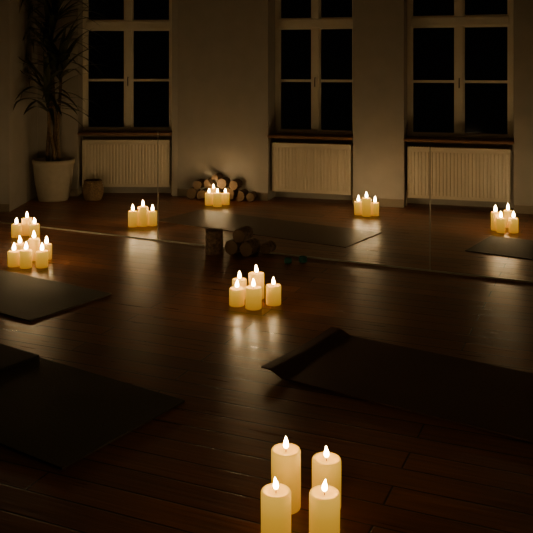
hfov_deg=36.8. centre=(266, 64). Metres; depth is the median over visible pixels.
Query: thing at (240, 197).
log
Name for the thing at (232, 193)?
log
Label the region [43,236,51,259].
pillar candle
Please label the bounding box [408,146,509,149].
grille
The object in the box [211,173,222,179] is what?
log
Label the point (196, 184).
log
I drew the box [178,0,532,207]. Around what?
wall
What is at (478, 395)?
yoga mat
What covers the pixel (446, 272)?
trim
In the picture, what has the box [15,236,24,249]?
pillar candle
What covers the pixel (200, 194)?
log
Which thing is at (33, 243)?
pillar candle
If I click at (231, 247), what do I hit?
log
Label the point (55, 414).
yoga mat
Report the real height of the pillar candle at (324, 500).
0.189 m
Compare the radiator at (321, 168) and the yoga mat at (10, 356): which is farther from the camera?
the radiator at (321, 168)
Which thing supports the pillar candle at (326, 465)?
on the floor
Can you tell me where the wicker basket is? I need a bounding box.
[82,179,103,200]
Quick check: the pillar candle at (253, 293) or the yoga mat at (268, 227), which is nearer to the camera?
the pillar candle at (253, 293)
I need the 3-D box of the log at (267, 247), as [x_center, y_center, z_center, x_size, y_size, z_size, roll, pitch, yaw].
[0.013,1.310,5.744,0.079,0.078,0.118,0,0,25]
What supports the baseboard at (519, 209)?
attached to the wall at (226, 48)
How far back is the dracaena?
7.84 m
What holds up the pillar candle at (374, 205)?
on the floor
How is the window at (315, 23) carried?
in the wall at (226, 48)
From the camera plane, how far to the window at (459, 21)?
7.66 m
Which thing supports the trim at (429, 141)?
on the trim at (446, 272)
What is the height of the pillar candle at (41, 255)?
0.163 m
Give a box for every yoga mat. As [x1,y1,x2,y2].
[0,270,110,321]
[0,343,38,370]
[0,357,184,469]
[159,210,381,247]
[261,327,532,442]
[465,236,532,259]
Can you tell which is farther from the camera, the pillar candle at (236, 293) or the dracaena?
the dracaena
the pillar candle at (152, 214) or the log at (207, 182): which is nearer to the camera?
the pillar candle at (152, 214)
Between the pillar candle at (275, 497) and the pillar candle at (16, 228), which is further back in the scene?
the pillar candle at (16, 228)
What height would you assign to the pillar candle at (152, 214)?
0.178 m
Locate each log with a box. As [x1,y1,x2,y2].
[187,187,200,198]
[193,179,204,188]
[196,188,209,198]
[203,177,216,188]
[205,228,222,254]
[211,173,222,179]
[217,177,230,188]
[222,187,237,200]
[225,239,245,254]
[229,179,242,189]
[233,226,252,242]
[236,189,247,201]
[239,238,260,256]
[246,191,257,201]
[260,241,275,253]
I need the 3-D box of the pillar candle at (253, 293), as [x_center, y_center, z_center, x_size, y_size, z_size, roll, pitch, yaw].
[-0.072,1.267,4.445,0.091,0.166,0.094,0,0,-17]
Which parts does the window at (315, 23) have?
sash, sash, sill, sash, sash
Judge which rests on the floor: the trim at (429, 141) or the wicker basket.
the wicker basket
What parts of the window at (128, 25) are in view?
sash, sash, sill, sash, sash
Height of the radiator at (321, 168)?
0.573 m
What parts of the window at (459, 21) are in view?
sash, sash, sill, sash, sash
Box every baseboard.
[0,189,77,211]
[177,189,532,213]
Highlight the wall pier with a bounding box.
[0,0,36,210]
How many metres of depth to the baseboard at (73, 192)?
7.33 m
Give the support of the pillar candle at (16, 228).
on the floor
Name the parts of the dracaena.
stem, stem, stem, stem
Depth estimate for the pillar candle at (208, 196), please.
7.68 m
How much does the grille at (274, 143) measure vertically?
0.008 m
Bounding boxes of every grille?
[83,139,169,140]
[273,142,351,145]
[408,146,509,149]
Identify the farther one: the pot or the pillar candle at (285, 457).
the pot
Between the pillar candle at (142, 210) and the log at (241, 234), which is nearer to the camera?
the log at (241, 234)
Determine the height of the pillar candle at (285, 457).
0.217 m
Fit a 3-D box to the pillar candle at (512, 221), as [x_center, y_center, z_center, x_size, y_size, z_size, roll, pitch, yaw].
[1.991,1.264,6.448,0.076,0.173,0.078,0,0,-41]
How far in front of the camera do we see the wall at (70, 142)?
8.24 m
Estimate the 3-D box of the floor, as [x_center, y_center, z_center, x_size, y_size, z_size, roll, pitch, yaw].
[0.000,1.400,3.800,8.400,0.100,10.800,0,0,0]
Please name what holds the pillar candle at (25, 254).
on the floor
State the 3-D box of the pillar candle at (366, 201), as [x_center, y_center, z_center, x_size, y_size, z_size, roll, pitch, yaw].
[0.894,1.241,7.152,0.086,0.217,0.085,0,0,-8]
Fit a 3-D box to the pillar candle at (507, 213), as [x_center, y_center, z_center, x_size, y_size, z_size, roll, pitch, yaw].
[2.013,1.251,6.667,0.075,0.197,0.076,0,0,-18]
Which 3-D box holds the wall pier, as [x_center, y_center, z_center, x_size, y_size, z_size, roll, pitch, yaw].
[-3.280,-0.250,7.796,1.840,3.200,0.893,0,0,0]
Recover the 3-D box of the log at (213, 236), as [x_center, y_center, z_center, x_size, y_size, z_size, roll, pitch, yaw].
[-0.377,1.268,5.744,0.129,0.173,0.131,0,0,-17]
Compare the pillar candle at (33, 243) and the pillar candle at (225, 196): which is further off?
the pillar candle at (225, 196)
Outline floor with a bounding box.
[0,193,532,532]
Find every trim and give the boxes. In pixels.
[0,222,532,282]
[157,130,158,238]
[429,141,430,269]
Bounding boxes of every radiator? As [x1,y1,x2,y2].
[82,139,171,194]
[272,142,352,202]
[405,146,509,205]
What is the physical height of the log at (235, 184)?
0.096 m
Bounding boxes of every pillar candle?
[8,243,19,266]
[11,217,21,237]
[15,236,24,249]
[20,242,31,268]
[21,213,32,235]
[28,231,39,260]
[29,218,39,237]
[36,244,47,267]
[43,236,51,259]
[128,205,137,226]
[138,201,147,226]
[148,205,156,225]
[205,190,212,205]
[210,184,216,192]
[213,188,221,206]
[222,189,228,204]
[229,279,244,306]
[232,271,246,287]
[245,279,261,309]
[249,266,263,298]
[261,478,290,532]
[266,277,280,305]
[271,437,300,514]
[309,479,339,532]
[312,446,340,508]
[354,195,361,214]
[362,192,370,216]
[371,197,378,215]
[491,205,499,230]
[496,212,505,232]
[503,204,512,227]
[508,211,518,232]
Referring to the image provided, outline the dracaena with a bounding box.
[13,0,107,201]
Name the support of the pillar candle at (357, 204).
on the floor
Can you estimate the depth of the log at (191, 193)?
8.06 m
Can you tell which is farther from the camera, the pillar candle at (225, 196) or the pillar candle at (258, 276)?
the pillar candle at (225, 196)
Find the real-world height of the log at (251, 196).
0.087 m
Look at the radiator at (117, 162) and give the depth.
8.30 m
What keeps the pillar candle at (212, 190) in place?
on the floor
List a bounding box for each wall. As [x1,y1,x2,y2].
[37,0,177,195]
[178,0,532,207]
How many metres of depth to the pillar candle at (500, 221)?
6.42 m
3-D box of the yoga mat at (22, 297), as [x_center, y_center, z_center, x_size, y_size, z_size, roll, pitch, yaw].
[-1.704,1.346,4.865,1.500,0.008,0.600,0,0,33]
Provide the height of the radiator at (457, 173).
0.573 m
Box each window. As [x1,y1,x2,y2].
[77,0,171,134]
[267,0,352,139]
[404,0,513,143]
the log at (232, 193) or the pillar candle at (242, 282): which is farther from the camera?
the log at (232, 193)
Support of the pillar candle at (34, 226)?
on the floor
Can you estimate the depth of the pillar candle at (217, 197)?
7.60 m
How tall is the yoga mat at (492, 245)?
0.006 m
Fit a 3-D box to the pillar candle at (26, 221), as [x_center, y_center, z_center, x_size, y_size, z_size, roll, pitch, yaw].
[-1.902,1.256,6.353,0.084,0.188,0.085,0,0,40]
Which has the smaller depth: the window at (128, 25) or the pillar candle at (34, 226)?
the pillar candle at (34, 226)
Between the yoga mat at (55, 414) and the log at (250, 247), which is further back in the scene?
the log at (250, 247)
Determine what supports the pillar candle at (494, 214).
on the floor
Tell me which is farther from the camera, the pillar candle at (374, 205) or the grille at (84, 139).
the grille at (84, 139)
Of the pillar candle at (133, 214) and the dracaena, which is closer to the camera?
the pillar candle at (133, 214)
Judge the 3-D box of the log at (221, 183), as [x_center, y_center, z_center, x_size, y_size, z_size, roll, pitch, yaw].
[-0.415,1.182,8.071,0.100,0.104,0.239,0,0,16]
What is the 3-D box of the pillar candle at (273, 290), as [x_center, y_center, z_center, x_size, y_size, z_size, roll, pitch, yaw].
[0.040,1.273,4.519,0.088,0.154,0.089,0,0,38]
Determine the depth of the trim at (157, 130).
6.14 m
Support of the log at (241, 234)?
on the log at (231, 247)
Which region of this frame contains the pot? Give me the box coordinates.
[32,157,74,201]

